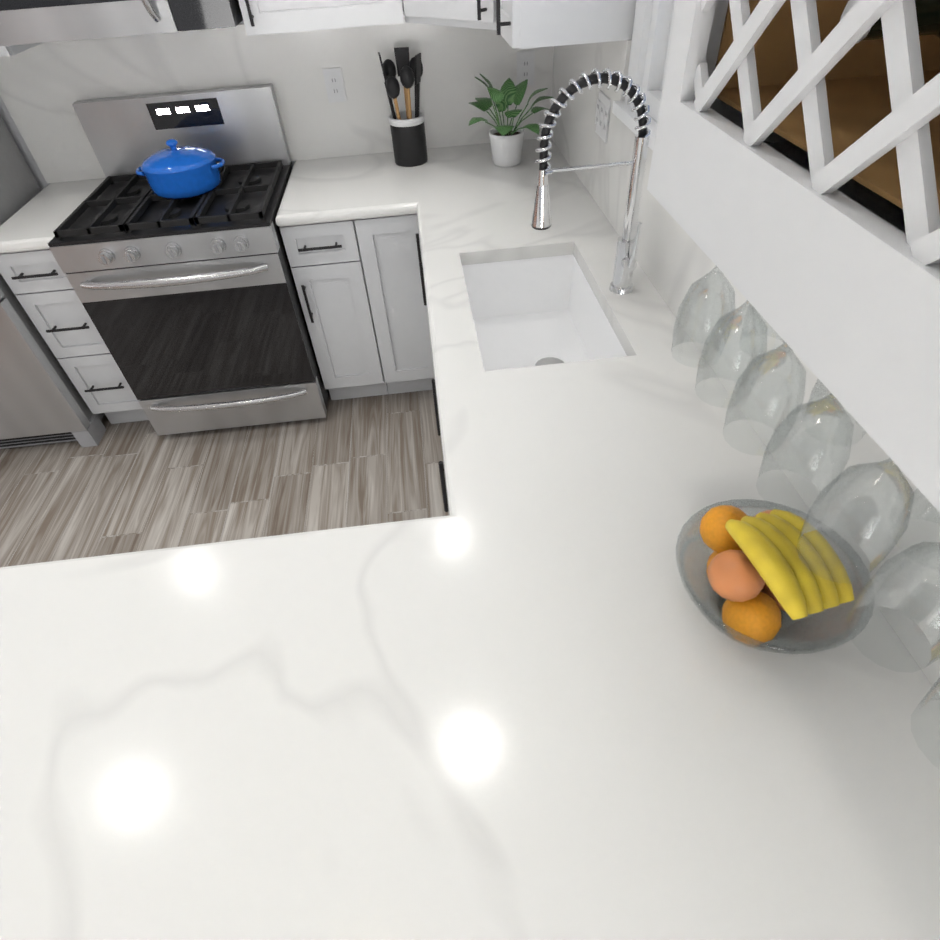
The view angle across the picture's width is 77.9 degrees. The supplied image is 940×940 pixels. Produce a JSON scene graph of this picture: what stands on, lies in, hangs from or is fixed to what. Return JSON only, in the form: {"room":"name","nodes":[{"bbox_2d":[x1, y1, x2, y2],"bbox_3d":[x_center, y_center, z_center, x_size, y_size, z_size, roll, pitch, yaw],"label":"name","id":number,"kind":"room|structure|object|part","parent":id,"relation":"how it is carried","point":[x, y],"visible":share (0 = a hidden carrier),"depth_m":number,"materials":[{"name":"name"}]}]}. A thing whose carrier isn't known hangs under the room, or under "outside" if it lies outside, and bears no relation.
{"room":"kitchen","nodes":[
{"label":"kitchen","id":0,"kind":"room"},
{"bbox_2d":[0,1,403,189],"bbox_3d":[-1.208,-1.669,2.209,3.115,2.740,0.120,-6,45,-2],"label":"wall","id":1,"kind":"structure","parent":0,"point":[7,118],"depth_m":2.37,"materials":[{"name":"grey paint"}]},
{"bbox_2d":[0,43,41,56],"bbox_3d":[-1.696,-1.784,1.676,0.292,0.955,0.368,-6,45,-2],"label":"upper cabinet","id":2,"kind":"object","parent":1,"relation":"attached to","point":[11,50],"visible":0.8,"depth_m":1.93,"materials":[{"name":"white paint"}]},
{"bbox_2d":[0,11,551,182],"bbox_3d":[-0.744,-1.505,2.339,2.130,0.474,0.018,-6,45,-2],"label":"backsplash","id":3,"kind":"structure","parent":1,"relation":"attached to","point":[44,87],"depth_m":2.28,"materials":[{"name":"white stone"}]},
{"bbox_2d":[322,67,346,102],"bbox_3d":[-0.540,-1.535,2.321,0.072,0.115,0.008,-6,45,-2],"label":"outlet","id":4,"kind":"object","parent":3,"relation":"attached to","point":[334,83],"visible":1,"depth_m":2.32,"materials":[{"name":"white plastic"}]},
{"bbox_2d":[517,50,534,84],"bbox_3d":[0.225,-1.621,2.350,0.072,0.115,0.008,-6,45,-2],"label":"outlet","id":5,"kind":"object","parent":3,"relation":"attached to","point":[525,64],"visible":0.96,"depth_m":2.34,"materials":[{"name":"white plastic"}]},
{"bbox_2d":[238,0,404,35],"bbox_3d":[-0.523,-1.917,1.720,0.529,0.955,0.368,-6,45,-2],"label":"upper cabinet","id":6,"kind":"object","parent":1,"relation":"attached to","point":[261,17],"visible":1,"depth_m":1.92,"materials":[{"name":"white paint"}]},
{"bbox_2d":[402,0,496,29],"bbox_3d":[0.053,-1.888,1.648,0.600,0.955,0.632,-6,45,-2],"label":"upper cabinet","id":7,"kind":"object","parent":1,"relation":"attached to","point":[479,14],"visible":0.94,"depth_m":1.82,"materials":[{"name":"white paint"}]},
{"bbox_2d":[548,40,939,695],"bbox_3d":[0.507,-0.575,1.297,0.020,0.491,3.056,-6,45,-2],"label":"backsplash","id":8,"kind":"structure","parent":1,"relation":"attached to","point":[668,256],"depth_m":1.14,"materials":[{"name":"white stone"}]},
{"bbox_2d":[595,91,610,142],"bbox_3d":[0.413,-1.102,1.813,0.008,0.115,0.126,-6,45,-2],"label":"outlet","id":9,"kind":"object","parent":8,"relation":"attached to","point":[602,112],"visible":0.98,"depth_m":1.80,"materials":[{"name":"white plastic"}]},
{"bbox_2d":[0,390,448,566],"bbox_3d":[-0.981,0.330,2.170,3.355,0.060,2.772,-6,45,-2],"label":"floor","id":10,"kind":"structure","parent":0,"point":[128,487],"depth_m":2.41,"materials":[{"name":"grey wood"}]},
{"bbox_2d":[0,115,105,448],"bbox_3d":[-2.216,-0.894,2.173,0.928,1.800,0.730,-6,45,-2],"label":"refrigerator","id":11,"kind":"object","parent":10,"relation":"on","point":[42,401],"visible":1,"depth_m":2.38,"materials":[{"name":"grey metal"}]},
{"bbox_2d":[0,249,148,423],"bbox_3d":[-1.595,-0.681,2.581,0.268,0.858,0.646,-6,45,-2],"label":"base cabinet","id":12,"kind":"object","parent":10,"relation":"on","point":[39,285],"visible":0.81,"depth_m":2.32,"materials":[{"name":"white paint"}]},
{"bbox_2d":[0,178,105,253],"bbox_3d":[-1.620,-1.004,2.267,0.272,0.040,0.635,-6,45,-2],"label":"countertop","id":13,"kind":"structure","parent":12,"relation":"on","point":[37,220],"depth_m":2.19,"materials":[{"name":"white stone"}]},
{"bbox_2d":[48,84,328,435],"bbox_3d":[-1.082,-0.801,2.431,0.754,1.185,0.743,-6,45,-2],"label":"range","id":14,"kind":"object","parent":10,"relation":"on","point":[193,307],"visible":0.94,"depth_m":2.26,"materials":[{"name":"metal"}]},
{"bbox_2d":[136,139,224,198],"bbox_3d":[-1.078,-1.135,2.161,0.325,0.170,0.266,-6,45,-2],"label":"pot","id":15,"kind":"object","parent":14,"relation":"on","point":[173,171],"visible":1,"depth_m":2.10,"materials":[{"name":"blue ceramic"}]},
{"bbox_3d":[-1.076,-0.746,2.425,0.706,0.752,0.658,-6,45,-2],"label":"knob","id":16,"kind":"part","parent":14,"relation":"part of","materials":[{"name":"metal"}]},
{"bbox_2d":[280,220,387,399],"bbox_3d":[-0.569,-0.797,2.619,0.270,0.858,0.646,-6,45,-2],"label":"base cabinet","id":17,"kind":"object","parent":10,"relation":"on","point":[325,262],"visible":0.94,"depth_m":2.35,"materials":[{"name":"white paint"}]},
{"bbox_2d":[354,214,434,393],"bbox_3d":[-0.304,-0.827,2.629,0.260,0.858,0.646,-6,45,-2],"label":"base cabinet","id":18,"kind":"object","parent":10,"relation":"on","point":[390,251],"visible":0.62,"depth_m":2.37,"materials":[{"name":"white paint"}]},
{"bbox_2d":[419,262,426,305],"bbox_3d":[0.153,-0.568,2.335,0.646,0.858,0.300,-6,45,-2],"label":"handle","id":19,"kind":"object","parent":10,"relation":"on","point":[422,282],"visible":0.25,"depth_m":2.04,"materials":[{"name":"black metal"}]},
{"bbox_2d":[431,379,440,435],"bbox_3d":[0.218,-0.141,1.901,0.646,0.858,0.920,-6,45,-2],"label":"handle","id":20,"kind":"object","parent":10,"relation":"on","point":[435,405],"visible":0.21,"depth_m":1.77,"materials":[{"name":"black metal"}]},
{"bbox_2d":[438,461,448,511],"bbox_3d":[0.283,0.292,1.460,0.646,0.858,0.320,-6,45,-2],"label":"handle","id":21,"kind":"object","parent":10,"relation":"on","point":[443,482],"visible":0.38,"depth_m":1.33,"materials":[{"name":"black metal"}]},
{"bbox_3d":[-0.537,0.720,1.092,2.398,0.858,0.621,-6,45,-2],"label":"cabinet","id":22,"kind":"object","parent":10,"relation":"on","visible":0},
{"bbox_2d":[0,517,475,939],"bbox_3d":[-0.881,0.520,0.679,1.800,0.040,0.948,-6,45,-2],"label":"countertop","id":23,"kind":"structure","parent":22,"relation":"on","point":[252,738],"depth_m":0.77,"materials":[{"name":"white stone"}]},
{"bbox_2d":[275,152,427,253],"bbox_3d":[-0.452,-0.981,2.155,0.504,0.040,1.073,-6,45,-2],"label":"countertop","id":24,"kind":"structure","parent":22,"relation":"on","point":[342,188],"depth_m":2.20,"materials":[{"name":"white stone"}]},
{"bbox_2d":[378,47,427,166],"bbox_3d":[-0.249,-1.406,2.271,0.162,0.377,0.170,-6,45,-2],"label":"utensil crock","id":25,"kind":"object","parent":24,"relation":"on","point":[407,127],"visible":1,"depth_m":2.25,"materials":[{"name":"black ceramic"}]},
{"bbox_2d":[416,138,939,939],"bbox_3d":[0.221,-0.285,1.539,0.633,0.230,3.058,-6,45,-2],"label":"countertop","id":26,"kind":"structure","parent":22,"relation":"on","point":[524,690],"depth_m":0.82,"materials":[{"name":"white stone"}]},
{"bbox_2d":[469,74,553,166],"bbox_3d":[0.158,-1.321,2.206,0.348,0.305,0.313,-6,45,-2],"label":"potted plant","id":27,"kind":"object","parent":26,"relation":"on","point":[506,141],"visible":1,"depth_m":2.22,"materials":[{"name":"green plant"}]},
{"bbox_2d":[531,68,650,294],"bbox_3d":[0.288,-0.643,1.372,0.283,0.506,0.104,-6,45,-2],"label":"faucet","id":28,"kind":"object","parent":26,"relation":"on","point":[625,266],"visible":1,"depth_m":1.34,"materials":[{"name":"silver metal"}]},
{"bbox_2d":[676,499,873,653],"bbox_3d":[0.411,0.138,0.800,0.250,0.192,0.250,-6,45,-2],"label":"fruit bowl","id":29,"kind":"object","parent":26,"relation":"on","point":[760,575],"visible":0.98,"depth_m":0.76,"materials":[{"name":"clear glass"}]},
{"bbox_3d":[0.873,1.288,-0.921,0.120,2.740,9.120,-6,45,-2],"label":"wall","id":30,"kind":"structure","parent":0,"visible":0},
{"bbox_2d":[496,0,635,48],"bbox_3d":[0.217,-1.577,1.323,0.368,0.955,0.300,-6,45,-2],"label":"upper cabinet","id":31,"kind":"object","parent":30,"relation":"attached to","point":[523,24],"visible":0.98,"depth_m":1.52,"materials":[{"name":"white paint"}]},
{"bbox_2d":[612,0,675,149],"bbox_3d":[0.523,-0.985,0.958,0.165,0.932,1.092,-6,45,-2],"label":"kitchen window","id":32,"kind":"structure","parent":30,"relation":"in","point":[652,26],"depth_m":1.48,"materials":[{"name":"white paint"}]},
{"bbox_2d":[647,0,939,511],"bbox_3d":[0.387,-0.458,0.171,0.368,0.935,0.724,-6,45,-2],"label":"wall cabinet","id":33,"kind":"object","parent":30,"relation":"attached to","point":[793,187],"visible":1,"depth_m":0.45,"materials":[{"name":"white paint"}]},
{"bbox_2d":[671,266,939,766],"bbox_3d":[0.393,-0.059,0.565,0.174,0.214,0.610,-6,45,-2],"label":"stemware","id":34,"kind":"object","parent":33,"relation":"hanging from","point":[798,406],"visible":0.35,"depth_m":0.59,"materials":[{"name":"clear glass"}]},
{"bbox_3d":[-1.181,-2.002,1.539,0.765,0.508,0.368,-6,45,-2],"label":"upper cabinet","id":35,"kind":"object","parent":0,"visible":0},
{"bbox_2d":[0,0,242,45],"bbox_3d":[-1.154,-1.642,1.829,0.752,0.407,0.461,-6,45,-2],"label":"microwave","id":36,"kind":"object","parent":35,"relation":"attached to","point":[31,21],"visible":0.92,"depth_m":1.82,"materials":[{"name":"metal"}]},
{"bbox_3d":[-0.996,-1.517,1.693,0.036,0.346,0.060,-6,45,-2],"label":"handle","id":37,"kind":"part","parent":36,"relation":"part of","materials":[{"name":"metal"}]}
]}

